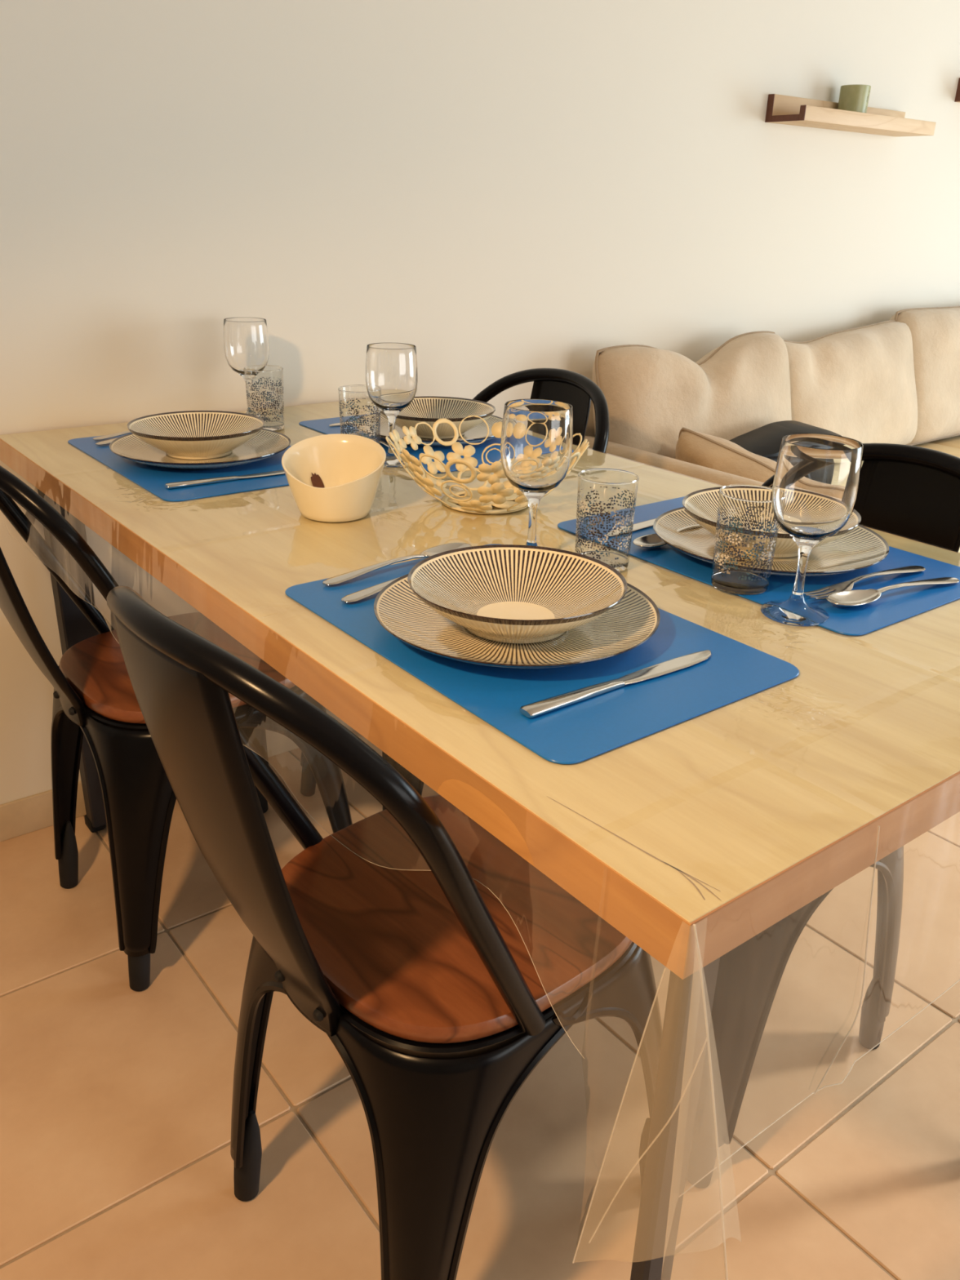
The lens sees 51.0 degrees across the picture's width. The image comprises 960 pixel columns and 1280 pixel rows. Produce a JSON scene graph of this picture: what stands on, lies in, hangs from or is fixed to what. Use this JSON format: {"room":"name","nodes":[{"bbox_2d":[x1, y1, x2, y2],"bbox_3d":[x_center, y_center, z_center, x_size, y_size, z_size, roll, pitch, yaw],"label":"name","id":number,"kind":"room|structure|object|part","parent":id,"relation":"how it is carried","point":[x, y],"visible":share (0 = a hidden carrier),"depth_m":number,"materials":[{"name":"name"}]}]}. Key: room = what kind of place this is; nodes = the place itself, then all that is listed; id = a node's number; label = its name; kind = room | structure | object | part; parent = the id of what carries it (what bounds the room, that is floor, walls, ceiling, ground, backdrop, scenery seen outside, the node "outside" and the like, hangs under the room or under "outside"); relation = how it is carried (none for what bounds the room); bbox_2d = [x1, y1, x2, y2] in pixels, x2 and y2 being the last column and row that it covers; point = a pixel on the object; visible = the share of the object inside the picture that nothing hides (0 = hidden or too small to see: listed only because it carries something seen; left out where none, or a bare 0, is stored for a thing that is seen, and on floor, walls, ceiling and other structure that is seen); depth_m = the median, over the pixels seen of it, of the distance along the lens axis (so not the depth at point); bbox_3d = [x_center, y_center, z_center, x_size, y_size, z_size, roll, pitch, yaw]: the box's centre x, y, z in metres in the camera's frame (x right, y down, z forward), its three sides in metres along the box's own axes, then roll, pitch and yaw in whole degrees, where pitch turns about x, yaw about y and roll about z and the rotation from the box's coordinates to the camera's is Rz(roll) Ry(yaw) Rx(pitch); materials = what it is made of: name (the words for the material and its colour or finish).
{"room":"dining room","nodes":[
{"label":"dining room","id":0,"kind":"room"},
{"bbox_2d":[0,0,959,804],"bbox_3d":[-0.041,-1.008,2.106,7.400,2.650,0.120,-16,29,-35],"label":"wall","id":1,"kind":"structure","parent":0,"point":[494,189],"depth_m":2.00,"materials":[{"name":"white paint"}]},
{"bbox_2d":[0,708,355,841],"bbox_3d":[-0.035,0.104,2.530,7.200,0.075,0.009,-16,29,-35],"label":"baseboard","id":2,"kind":"structure","parent":1,"relation":"attached to","point":[32,813],"depth_m":1.94,"materials":[{"name":"tile"}]},
{"bbox_2d":[764,93,936,137],"bbox_3d":[0.984,-1.373,2.639,0.587,0.062,0.116,-16,29,-35],"label":"ledge","id":3,"kind":"object","parent":1,"relation":"attached to","point":[780,108],"visible":0.99,"depth_m":2.57,"materials":[{"name":"brown wood"}]},
{"bbox_2d":[837,84,871,112],"bbox_3d":[0.970,-1.393,2.619,0.075,0.084,0.075,-16,29,-35],"label":"candle cup","id":4,"kind":"object","parent":3,"relation":"on","point":[855,98],"visible":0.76,"depth_m":2.59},
{"bbox_2d":[954,77,959,102],"bbox_3d":[1.669,-1.663,3.084,0.587,0.062,0.116,-16,29,-35],"label":"ledge","id":5,"kind":"object","parent":1,"relation":"attached to","point":[957,93],"visible":1,"depth_m":2.96,"materials":[{"name":"brown wood"}]},
{"bbox_2d":[0,730,959,1279],"bbox_3d":[1.459,1.005,0.793,7.400,0.120,5.130,-16,29,-35],"label":"floor","id":6,"kind":"structure","parent":0,"point":[841,1161],"depth_m":1.36,"materials":[{"name":"tile"}]},
{"bbox_2d":[0,465,352,991],"bbox_3d":[-0.512,0.066,1.603,0.523,0.856,0.421,-17,29,-36],"label":"dining chair","id":7,"kind":"object","parent":6,"relation":"on","point":[95,698],"visible":0.58,"depth_m":1.50,"materials":[{"name":"black metal"}]},
{"bbox_3d":[-0.600,0.209,1.703,0.236,0.366,0.211,-17,29,-36],"label":"leg","id":8,"kind":"part","parent":7,"relation":"part of","materials":[{"name":"black metal"}]},
{"bbox_3d":[-0.499,0.261,1.590,0.236,0.366,0.211,-17,29,-36],"label":"leg","id":9,"kind":"part","parent":7,"relation":"part of","materials":[{"name":"black metal"}]},
{"bbox_3d":[-0.475,0.036,1.622,0.354,0.023,0.355,-17,29,-36],"label":"seat","id":10,"kind":"part","parent":7,"relation":"part of","materials":[{"name":"brown wood"}]},
{"bbox_3d":[-0.476,0.056,1.630,0.360,0.020,0.361,-17,29,-36],"label":"seat frame","id":11,"kind":"part","parent":7,"relation":"part of","materials":[{"name":"black metal"}]},
{"bbox_3d":[-0.462,0.166,1.813,0.244,0.366,0.220,-17,29,-36],"label":"leg","id":12,"kind":"part","parent":7,"relation":"part of","materials":[{"name":"black metal"}]},
{"bbox_3d":[-0.355,0.220,1.694,0.244,0.366,0.220,-17,29,-36],"label":"leg","id":13,"kind":"part","parent":7,"relation":"part of","materials":[{"name":"black metal"}]},
{"bbox_2d":[106,585,662,1279],"bbox_3d":[-0.066,0.312,1.065,0.523,0.856,0.421,-18,30,-39],"label":"dining chair","id":14,"kind":"object","parent":6,"relation":"on","point":[439,991],"visible":0.84,"depth_m":0.94,"materials":[{"name":"black metal"}]},
{"bbox_3d":[-0.156,0.457,1.161,0.236,0.366,0.211,-18,30,-39],"label":"leg","id":15,"kind":"part","parent":14,"relation":"part of","materials":[{"name":"black metal"}]},
{"bbox_3d":[-0.031,0.281,1.086,0.354,0.023,0.355,-18,30,-39],"label":"seat","id":16,"kind":"part","parent":14,"relation":"part of","materials":[{"name":"brown wood"}]},
{"bbox_3d":[-0.049,0.506,1.054,0.236,0.366,0.211,-18,30,-39],"label":"leg","id":17,"kind":"part","parent":14,"relation":"part of","materials":[{"name":"black metal"}]},
{"bbox_3d":[-0.032,0.300,1.094,0.360,0.020,0.361,-18,30,-39],"label":"seat frame","id":18,"kind":"part","parent":14,"relation":"part of","materials":[{"name":"black metal"}]},
{"bbox_3d":[0.089,0.463,1.164,0.244,0.366,0.220,-18,30,-39],"label":"leg","id":19,"kind":"part","parent":14,"relation":"part of","materials":[{"name":"black metal"}]},
{"bbox_2d":[300,368,609,810],"bbox_3d":[-0.049,-0.066,1.940,0.523,0.856,0.421,-15,28,-34],"label":"dining chair","id":20,"kind":"object","parent":6,"relation":"on","point":[574,388],"visible":0.12,"depth_m":1.91,"materials":[{"name":"black metal"}]},
{"bbox_3d":[-0.216,0.095,1.994,0.244,0.366,0.220,-15,28,-34],"label":"leg","id":21,"kind":"part","parent":20,"relation":"part of","materials":[{"name":"black metal"}]},
{"bbox_3d":[-0.116,0.151,1.870,0.244,0.366,0.220,-15,28,-34],"label":"leg","id":22,"kind":"part","parent":20,"relation":"part of","materials":[{"name":"black metal"}]},
{"bbox_2d":[0,398,959,1279],"bbox_3d":[-0.036,0.173,1.502,0.800,0.763,1.523,-16,29,-35],"label":"dining table","id":23,"kind":"object","parent":6,"relation":"on","point":[728,820],"visible":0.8,"depth_m":0.80,"materials":[{"name":"brown wood"}]},
{"bbox_3d":[-0.723,0.025,1.831,0.060,0.711,0.040,-16,29,-35],"label":"leg","id":24,"kind":"part","parent":23,"relation":"part of","materials":[{"name":"metal"}]},
{"bbox_2d":[3,400,695,1275],"bbox_3d":[-0.034,0.000,1.393,0.843,0.363,1.566,-16,29,-35],"label":"tablecloth","id":25,"kind":"object","parent":23,"relation":"on","point":[4,516],"visible":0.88,"depth_m":1.58,"materials":[{"name":"plastic"}]},
{"bbox_2d":[67,432,291,501],"bbox_3d":[-0.429,-0.287,1.570,0.293,0.002,0.440,-16,29,-35],"label":"placemat","id":26,"kind":"object","parent":25,"relation":"on","point":[153,479],"visible":0.48,"depth_m":1.46,"materials":[{"name":"blue plastic"}]},
{"bbox_2d":[95,437,118,444],"bbox_3d":[-0.543,-0.342,1.672,0.036,0.011,0.198,23,31,40],"label":"spoon","id":27,"kind":"object","parent":26,"relation":"on","point":[106,442],"visible":0.04,"depth_m":1.61,"materials":[{"name":"metal"}]},
{"bbox_2d":[93,430,131,439],"bbox_3d":[-0.554,-0.354,1.700,0.200,0.010,0.025,-18,30,-38],"label":"fork","id":28,"kind":"object","parent":26,"relation":"on","point":[101,437],"visible":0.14,"depth_m":1.65,"materials":[{"name":"metal"}]},
{"bbox_2d":[109,428,290,469],"bbox_3d":[-0.430,-0.295,1.560,0.270,0.022,0.270,13,26,24],"label":"dinner plate","id":29,"kind":"object","parent":26,"relation":"on","point":[267,443],"visible":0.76,"depth_m":1.54,"materials":[{"name":"beige ceramic"}]},
{"bbox_2d":[126,410,265,459],"bbox_3d":[-0.436,-0.313,1.558,0.205,0.044,0.205,13,26,24],"label":"soup bowl","id":30,"kind":"object","parent":29,"relation":"on","point":[187,434],"visible":1,"depth_m":1.58,"materials":[{"name":"beige ceramic"}]},
{"bbox_2d":[164,470,284,488],"bbox_3d":[-0.342,-0.235,1.445,0.221,0.007,0.020,-15,28,-33],"label":"table knife","id":31,"kind":"object","parent":26,"relation":"on","point":[206,481],"visible":0.74,"depth_m":1.42,"materials":[{"name":"metal"}]},
{"bbox_3d":[-0.389,-0.222,1.413,0.104,0.007,0.016,-15,28,-33],"label":"handle","id":32,"kind":"part","parent":31,"relation":"part of","materials":[{"name":"metal"}]},
{"bbox_3d":[-0.300,-0.245,1.474,0.117,0.004,0.020,-15,28,-33],"label":"blade","id":33,"kind":"part","parent":31,"relation":"part of","materials":[{"name":"metal"}]},
{"bbox_2d":[223,317,269,420],"bbox_3d":[-0.415,-0.482,1.803,0.079,0.176,0.079,-16,29,-35],"label":"wine glass","id":34,"kind":"object","parent":25,"relation":"on","point":[246,340],"visible":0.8,"depth_m":1.76,"materials":[{"name":"clear glass"}]},
{"bbox_2d":[223,317,269,374],"bbox_3d":[-0.414,-0.521,1.786,0.079,0.092,0.079,-16,29,-35],"label":"bowl","id":35,"kind":"object","parent":34,"relation":"on","point":[246,340],"depth_m":1.76,"materials":[{"name":"clear glass"}]},
{"bbox_3d":[-0.416,-0.450,1.817,0.035,0.062,0.035,-16,29,-35],"label":"stem","id":36,"kind":"part","parent":34,"relation":"part of","materials":[{"name":"clear glass"}]},
{"bbox_2d":[244,364,284,431],"bbox_3d":[-0.375,-0.422,1.758,0.067,0.104,0.067,-14,28,-32],"label":"tumbler","id":37,"kind":"object","parent":25,"relation":"on","point":[273,425],"visible":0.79,"depth_m":1.76,"materials":[{"name":"clear glass"}]},
{"bbox_2d":[281,433,386,522],"bbox_3d":[-0.186,-0.207,1.291,0.131,0.089,0.131,-16,29,-35],"label":"bowl","id":38,"kind":"object","parent":25,"relation":"on","point":[335,477],"visible":1,"depth_m":1.31,"materials":[{"name":"ceramic"}]},
{"bbox_2d":[311,472,324,488],"bbox_3d":[-0.215,-0.208,1.328,0.015,0.030,0.001,-32,18,-30],"label":"print","id":39,"kind":"object","parent":38,"relation":"attached to","point":[316,480],"depth_m":1.33},
{"bbox_2d":[337,384,380,444],"bbox_3d":[-0.190,-0.345,1.594,0.067,0.104,0.067,-7,25,-19],"label":"tumbler","id":40,"kind":"object","parent":25,"relation":"on","point":[378,431],"visible":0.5,"depth_m":1.58,"materials":[{"name":"clear glass"}]},
{"bbox_2d":[365,342,417,467],"bbox_3d":[-0.134,-0.357,1.533,0.079,0.176,0.079,-16,29,-35],"label":"wine glass","id":41,"kind":"object","parent":25,"relation":"on","point":[391,368],"visible":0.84,"depth_m":1.49,"materials":[{"name":"clear glass"}]},
{"bbox_2d":[365,342,417,410],"bbox_3d":[-0.133,-0.396,1.516,0.079,0.092,0.079,-16,29,-35],"label":"bowl","id":42,"kind":"object","parent":41,"relation":"on","point":[391,368],"depth_m":1.49,"materials":[{"name":"clear glass"}]},
{"bbox_3d":[-0.135,-0.325,1.547,0.035,0.062,0.035,-16,29,-35],"label":"stem","id":43,"kind":"part","parent":41,"relation":"part of","materials":[{"name":"clear glass"}]},
{"bbox_2d":[298,413,573,472],"bbox_3d":[-0.086,-0.355,1.752,0.293,0.002,0.440,-16,29,-35],"label":"placemat","id":44,"kind":"object","parent":25,"relation":"on","point":[322,425],"visible":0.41,"depth_m":1.69,"materials":[{"name":"blue plastic"}]},
{"bbox_2d":[328,421,355,426],"bbox_3d":[-0.180,-0.408,1.857,0.221,0.007,0.020,-14,28,-32],"label":"table knife","id":45,"kind":"object","parent":44,"relation":"on","point":[351,422],"visible":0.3,"depth_m":1.81,"materials":[{"name":"metal"}]},
{"bbox_2d":[346,432,413,456],"bbox_3d":[-0.163,-0.322,1.652,0.025,0.010,0.200,-14,28,-33],"label":"fork","id":46,"kind":"object","parent":44,"relation":"on","point":[383,442],"visible":0.27,"depth_m":1.65,"materials":[{"name":"metal"}]},
{"bbox_3d":[-0.143,-0.310,1.626,0.018,0.010,0.130,-14,28,-33],"label":"handle","id":47,"kind":"part","parent":46,"relation":"part of","materials":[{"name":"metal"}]},
{"bbox_2d":[355,412,502,446],"bbox_3d":[-0.080,-0.364,1.744,0.270,0.022,0.270,2,23,1],"label":"dinner plate","id":48,"kind":"object","parent":44,"relation":"on","point":[478,433],"visible":0.41,"depth_m":1.75,"materials":[{"name":"beige ceramic"}]},
{"bbox_2d":[377,395,495,439],"bbox_3d":[-0.076,-0.380,1.737,0.205,0.044,0.205,2,23,1],"label":"soup bowl","id":49,"kind":"object","parent":48,"relation":"on","point":[428,409],"visible":0.73,"depth_m":1.78,"materials":[{"name":"beige ceramic"}]},
{"bbox_2d":[385,415,589,513],"bbox_3d":[0.009,-0.230,1.354,0.272,0.090,0.269,-16,29,-35],"label":"fruit basket","id":50,"kind":"object","parent":25,"relation":"on","point":[480,500],"visible":0.69,"depth_m":1.34,"materials":[{"name":"beige metal"}]},
{"bbox_2d":[389,429,406,453],"bbox_3d":[-0.110,-0.268,1.372,0.021,0.034,0.040,7,24,12],"label":"flower","id":51,"kind":"object","parent":50,"relation":"on","point":[402,444],"depth_m":1.37,"materials":[{"name":"beige metal"}]},
{"bbox_2d":[400,463,422,488],"bbox_3d":[-0.091,-0.218,1.335,0.030,0.036,0.047,-6,24,-17],"label":"flower","id":52,"kind":"object","parent":50,"relation":"on","point":[406,465],"depth_m":1.32,"materials":[{"name":"beige metal"}]},
{"bbox_2d":[400,448,423,475],"bbox_3d":[-0.087,-0.225,1.270,0.022,0.034,0.040,-16,29,-35],"label":"flower","id":53,"kind":"object","parent":50,"relation":"on","point":[406,457],"depth_m":1.27,"materials":[{"name":"beige metal"}]},
{"bbox_2d":[402,426,422,450],"bbox_3d":[-0.096,-0.282,1.404,0.020,0.032,0.036,16,27,30],"label":"flower","id":54,"kind":"object","parent":50,"relation":"on","point":[415,440],"depth_m":1.40,"materials":[{"name":"beige metal"}]},
{"bbox_2d":[413,471,441,496],"bbox_3d":[-0.070,-0.200,1.296,0.031,0.037,0.046,-16,29,-35],"label":"flower","id":55,"kind":"object","parent":50,"relation":"on","point":[429,489],"depth_m":1.29,"materials":[{"name":"beige metal"}]},
{"bbox_2d":[418,444,445,474],"bbox_3d":[-0.066,-0.254,1.419,0.046,0.035,0.032,-16,29,-35],"label":"flower","id":56,"kind":"object","parent":50,"relation":"on","point":[433,468],"depth_m":1.42,"materials":[{"name":"beige metal"}]},
{"bbox_2d":[425,473,449,494],"bbox_3d":[-0.060,-0.215,1.394,0.043,0.026,0.039,-16,29,-35],"label":"flower","id":57,"kind":"object","parent":50,"relation":"on","point":[437,482],"depth_m":1.40,"materials":[{"name":"beige metal"}]},
{"bbox_2d":[446,441,477,471],"bbox_3d":[-0.026,-0.263,1.444,0.045,0.037,0.033,-16,29,-35],"label":"flower","id":58,"kind":"object","parent":50,"relation":"on","point":[468,451],"depth_m":1.45,"materials":[{"name":"beige metal"}]},
{"bbox_2d":[457,500,492,512],"bbox_3d":[-0.008,-0.173,1.299,0.041,0.026,0.041,-16,29,-35],"label":"flower","id":59,"kind":"object","parent":50,"relation":"on","point":[474,506],"depth_m":1.30,"materials":[{"name":"beige metal"}]},
{"bbox_2d":[447,489,519,508],"bbox_3d":[0.010,-0.191,1.373,0.098,0.001,0.101,-16,29,-35],"label":"flower","id":60,"kind":"object","parent":50,"relation":"on","point":[476,495],"depth_m":1.37,"materials":[{"name":"beige metal"}]},
{"bbox_2d":[476,461,506,484],"bbox_3d":[0.016,-0.204,1.230,0.039,0.035,0.022,0,23,-5],"label":"flower","id":61,"kind":"object","parent":50,"relation":"on","point":[496,467],"depth_m":1.23,"materials":[{"name":"beige metal"}]},
{"bbox_2d":[477,482,514,504],"bbox_3d":[0.017,-0.184,1.264,0.042,0.036,0.036,-16,29,-35],"label":"flower","id":62,"kind":"object","parent":50,"relation":"on","point":[498,488],"depth_m":1.26,"materials":[{"name":"beige metal"}]},
{"bbox_2d":[502,480,518,493],"bbox_3d":[0.054,-0.224,1.422,0.037,0.026,0.044,-16,29,-35],"label":"flower","id":63,"kind":"object","parent":50,"relation":"on","point":[507,484],"depth_m":1.42,"materials":[{"name":"beige metal"}]},
{"bbox_2d":[515,488,526,502],"bbox_3d":[0.064,-0.189,1.278,0.047,0.036,0.030,-16,29,-35],"label":"flower","id":64,"kind":"object","parent":50,"relation":"on","point":[521,499],"depth_m":1.28,"materials":[{"name":"beige metal"}]},
{"bbox_2d":[570,439,589,464],"bbox_3d":[0.133,-0.251,1.351,0.021,0.034,0.040,0,23,-3],"label":"flower","id":65,"kind":"object","parent":50,"relation":"on","point":[584,444],"depth_m":1.35,"materials":[{"name":"beige metal"}]},
{"bbox_2d":[284,543,799,764],"bbox_3d":[0.041,-0.012,0.968,0.293,0.002,0.440,-16,29,-35],"label":"placemat","id":66,"kind":"object","parent":25,"relation":"on","point":[735,670],"visible":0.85,"depth_m":0.86,"materials":[{"name":"blue plastic"}]},
{"bbox_2d":[341,576,401,602],"bbox_3d":[-0.064,-0.068,1.069,0.200,0.010,0.025,-19,31,-40],"label":"fork","id":67,"kind":"object","parent":66,"relation":"on","point":[363,593],"visible":0.22,"depth_m":1.02,"materials":[{"name":"metal"}]},
{"bbox_2d":[322,542,471,585],"bbox_3d":[-0.087,-0.085,1.109,0.198,0.011,0.036,-17,30,-37],"label":"spoon","id":68,"kind":"object","parent":66,"relation":"on","point":[341,578],"visible":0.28,"depth_m":1.10,"materials":[{"name":"metal"}]},
{"bbox_3d":[-0.113,-0.078,1.089,0.130,0.010,0.018,-17,30,-37],"label":"handle","id":69,"kind":"part","parent":68,"relation":"part of","materials":[{"name":"metal"}]},
{"bbox_2d":[420,542,471,557],"bbox_3d":[-0.039,-0.100,1.148,0.071,0.010,0.036,-17,30,-37],"label":"spoon bowl","id":70,"kind":"object","parent":68,"relation":"on","point":[432,551],"depth_m":1.16,"materials":[{"name":"metal"}]},
{"bbox_2d":[373,573,660,668],"bbox_3d":[0.034,-0.023,0.962,0.270,0.022,0.270,22,30,38],"label":"dinner plate","id":71,"kind":"object","parent":66,"relation":"on","point":[633,621],"visible":0.59,"depth_m":0.92,"materials":[{"name":"beige ceramic"}]},
{"bbox_2d":[407,544,627,643],"bbox_3d":[0.034,-0.037,0.951,0.205,0.044,0.205,22,30,38],"label":"soup bowl","id":72,"kind":"object","parent":71,"relation":"on","point":[509,593],"visible":1,"depth_m":0.98,"materials":[{"name":"beige ceramic"}]},
{"bbox_2d":[500,399,573,546],"bbox_3d":[0.061,-0.172,1.119,0.079,0.176,0.079,-16,29,-35],"label":"wine glass","id":73,"kind":"object","parent":66,"relation":"on","point":[537,434],"visible":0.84,"depth_m":1.08,"materials":[{"name":"clear glass"}]},
{"bbox_3d":[0.060,-0.140,1.133,0.035,0.062,0.035,-16,29,-35],"label":"stem","id":74,"kind":"part","parent":73,"relation":"part of","materials":[{"name":"clear glass"}]},
{"bbox_2d":[500,399,573,492],"bbox_3d":[0.062,-0.211,1.103,0.079,0.092,0.079,-16,29,-35],"label":"bowl","id":75,"kind":"object","parent":73,"relation":"on","point":[537,434],"depth_m":1.07,"materials":[{"name":"clear glass"}]},
{"bbox_2d":[519,649,711,718],"bbox_3d":[0.123,0.033,0.857,0.221,0.007,0.020,-15,28,-34],"label":"table knife","id":76,"kind":"object","parent":66,"relation":"on","point":[536,708],"visible":1,"depth_m":0.84,"materials":[{"name":"metal"}]},
{"bbox_3d":[0.077,0.046,0.823,0.104,0.007,0.016,-15,28,-34],"label":"handle","id":77,"kind":"part","parent":76,"relation":"part of","materials":[{"name":"metal"}]},
{"bbox_3d":[0.165,0.023,0.886,0.117,0.004,0.020,-15,28,-34],"label":"blade","id":78,"kind":"part","parent":76,"relation":"part of","materials":[{"name":"metal"}]},
{"bbox_2d":[574,468,639,572],"bbox_3d":[0.139,-0.133,1.123,0.067,0.104,0.067,16,27,30],"label":"tumbler","id":79,"kind":"object","parent":25,"relation":"on","point":[620,562],"visible":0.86,"depth_m":1.12,"materials":[{"name":"clear glass"}]},
{"bbox_2d":[557,496,959,635],"bbox_3d":[0.341,-0.107,1.208,0.293,0.002,0.440,-16,29,-35],"label":"placemat","id":80,"kind":"object","parent":25,"relation":"on","point":[894,606],"visible":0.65,"depth_m":1.12,"materials":[{"name":"blue plastic"}]},
{"bbox_2d":[606,518,656,536],"bbox_3d":[0.237,-0.158,1.307,0.221,0.007,0.020,-18,30,-38],"label":"table knife","id":81,"kind":"object","parent":80,"relation":"on","point":[644,524],"visible":0.3,"depth_m":1.27,"materials":[{"name":"metal"}]},
{"bbox_2d":[632,523,702,547],"bbox_3d":[0.256,-0.135,1.249,0.198,0.011,0.036,-20,31,-40],"label":"spoon","id":82,"kind":"object","parent":80,"relation":"on","point":[652,540],"visible":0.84,"depth_m":1.22,"materials":[{"name":"metal"}]},
{"bbox_2d":[632,533,666,547],"bbox_3d":[0.210,-0.118,1.208,0.071,0.010,0.036,-20,31,-40],"label":"spoon bowl","id":83,"kind":"object","parent":82,"relation":"on","point":[652,540],"depth_m":1.21,"materials":[{"name":"metal"}]},
{"bbox_3d":[0.281,-0.144,1.270,0.130,0.010,0.018,-20,31,-40],"label":"handle","id":84,"kind":"part","parent":82,"relation":"part of","materials":[{"name":"metal"}]},
{"bbox_2d":[711,484,779,595],"bbox_3d":[0.282,-0.106,1.068,0.067,0.104,0.067,-16,29,-35],"label":"tumbler","id":85,"kind":"object","parent":80,"relation":"on","point":[732,581],"visible":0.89,"depth_m":1.07,"materials":[{"name":"clear glass"}]},
{"bbox_2d":[653,506,888,576],"bbox_3d":[0.342,-0.116,1.199,0.270,0.022,0.270,8,24,15],"label":"dinner plate","id":86,"kind":"object","parent":80,"relation":"on","point":[862,548],"visible":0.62,"depth_m":1.18,"materials":[{"name":"beige ceramic"}]},
{"bbox_2d":[682,485,861,557],"bbox_3d":[0.343,-0.136,1.201,0.205,0.044,0.205,8,24,15],"label":"soup bowl","id":87,"kind":"object","parent":86,"relation":"on","point":[702,505],"visible":0.56,"depth_m":1.24,"materials":[{"name":"beige ceramic"}]},
{"bbox_2d":[760,433,862,626],"bbox_3d":[0.321,-0.107,0.986,0.079,0.176,0.079,-16,29,-35],"label":"wine glass","id":88,"kind":"object","parent":80,"relation":"on","point":[817,476],"visible":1,"depth_m":0.95,"materials":[{"name":"clear glass"}]},
{"bbox_3d":[0.320,-0.075,1.000,0.035,0.062,0.035,-16,29,-35],"label":"stem","id":89,"kind":"part","parent":88,"relation":"part of","materials":[{"name":"clear glass"}]},
{"bbox_2d":[771,433,862,540],"bbox_3d":[0.322,-0.146,0.970,0.079,0.092,0.079,-16,29,-35],"label":"bowl","id":90,"kind":"object","parent":88,"relation":"on","point":[817,476],"depth_m":0.94,"materials":[{"name":"clear glass"}]},
{"bbox_2d":[803,565,925,599],"bbox_3d":[0.424,-0.067,1.101,0.200,0.010,0.025,-14,28,-31],"label":"fork","id":91,"kind":"object","parent":80,"relation":"on","point":[846,585],"visible":0.98,"depth_m":1.08,"materials":[{"name":"metal"}]},
{"bbox_3d":[0.453,-0.074,1.120,0.130,0.010,0.018,-14,28,-31],"label":"handle","id":92,"kind":"part","parent":91,"relation":"part of","materials":[{"name":"metal"}]},
{"bbox_2d":[826,577,959,606],"bbox_3d":[0.444,-0.054,1.074,0.198,0.011,0.036,-11,27,-28],"label":"spoon","id":93,"kind":"object","parent":80,"relation":"on","point":[857,597],"visible":1,"depth_m":1.06,"materials":[{"name":"metal"}]},
{"bbox_2d":[826,588,881,606],"bbox_3d":[0.388,-0.042,1.044,0.071,0.010,0.036,-11,27,-27],"label":"spoon bowl","id":94,"kind":"object","parent":93,"relation":"on","point":[857,597],"depth_m":1.05,"materials":[{"name":"metal"}]},
{"bbox_3d":[0.473,-0.060,1.089,0.130,0.010,0.018,-11,27,-27],"label":"handle","id":95,"kind":"part","parent":93,"relation":"part of","materials":[{"name":"metal"}]},
{"bbox_3d":[0.133,0.501,0.788,0.034,0.711,0.017,-16,29,-35],"label":"leg","id":96,"kind":"part","parent":23,"relation":"part of","materials":[{"name":"metal"}]},
{"bbox_2d":[583,435,959,553],"bbox_3d":[0.937,-0.192,2.569,1.285,0.640,0.880,-16,29,-35],"label":"sofa","id":97,"kind":"object","parent":6,"relation":"on","point":[718,477],"visible":0.02,"depth_m":2.16,"materials":[{"name":"beige fabric"}]},
{"bbox_3d":[0.474,-0.083,2.222,0.110,0.590,0.870,-16,29,-35],"label":"arm","id":98,"kind":"part","parent":97,"relation":"part of","materials":[{"name":"beige fabric"}]},
{"bbox_2d":[591,330,791,458],"bbox_3d":[0.544,-0.555,2.517,0.637,0.388,0.243,-13,27,-31],"label":"cushion","id":99,"kind":"object","parent":97,"relation":"on","point":[741,386],"visible":0.54,"depth_m":2.37,"materials":[{"name":"beige fabric"}]},
{"bbox_2d":[675,426,777,482],"bbox_3d":[0.617,-0.309,2.196,0.150,0.234,0.509,-19,31,-39],"label":"cushion","id":100,"kind":"object","parent":97,"relation":"on","point":[701,449],"visible":0.19,"depth_m":2.21,"materials":[{"name":"beige fabric"}]},
{"bbox_2d":[728,420,842,462],"bbox_3d":[0.703,-0.405,2.398,0.405,0.198,0.156,-16,29,-35],"label":"cushion","id":101,"kind":"object","parent":97,"relation":"on","point":[765,441],"visible":0.09,"depth_m":2.35,"materials":[{"name":"grey fabric"}]},
{"bbox_3d":[0.693,-0.361,2.332,0.248,0.141,0.044,-16,29,-35],"label":"handle","id":102,"kind":"part","parent":101,"relation":"part of","materials":[{"name":"fabric"}]},
{"bbox_2d":[783,320,917,444],"bbox_3d":[1.027,-0.695,2.874,0.702,0.386,0.245,-18,30,-38],"label":"cushion","id":103,"kind":"object","parent":97,"relation":"on","point":[858,384],"visible":0.59,"depth_m":2.78,"materials":[{"name":"beige fabric"}]},
{"bbox_2d":[686,443,959,1188],"bbox_3d":[0.385,0.190,1.380,0.523,0.856,0.421,-15,28,-34],"label":"dining chair","id":104,"kind":"object","parent":6,"relation":"on","point":[912,492],"visible":0.23,"depth_m":1.31,"materials":[{"name":"black metal"}]},
{"bbox_3d":[0.318,0.407,1.309,0.244,0.366,0.220,-15,28,-34],"label":"leg","id":105,"kind":"part","parent":104,"relation":"part of","materials":[{"name":"black metal"}]},
{"bbox_3d":[0.462,0.366,1.413,0.236,0.366,0.211,-15,28,-34],"label":"leg","id":106,"kind":"part","parent":104,"relation":"part of","materials":[{"name":"black metal"}]},
{"bbox_2d":[913,435,959,457],"bbox_3d":[1.755,-0.376,3.257,0.866,0.478,0.760,-16,29,-35],"label":"bench","id":107,"kind":"object","parent":6,"relation":"on","point":[951,446],"visible":0.02,"depth_m":3.19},
{"bbox_2d":[889,306,959,445],"bbox_3d":[1.532,-0.862,3.242,0.699,0.402,0.236,-14,28,-33],"label":"cushion","id":108,"kind":"object","parent":107,"relation":"on","point":[935,331],"visible":0.6,"depth_m":3.04,"materials":[{"name":"beige fabric"}]}
]}

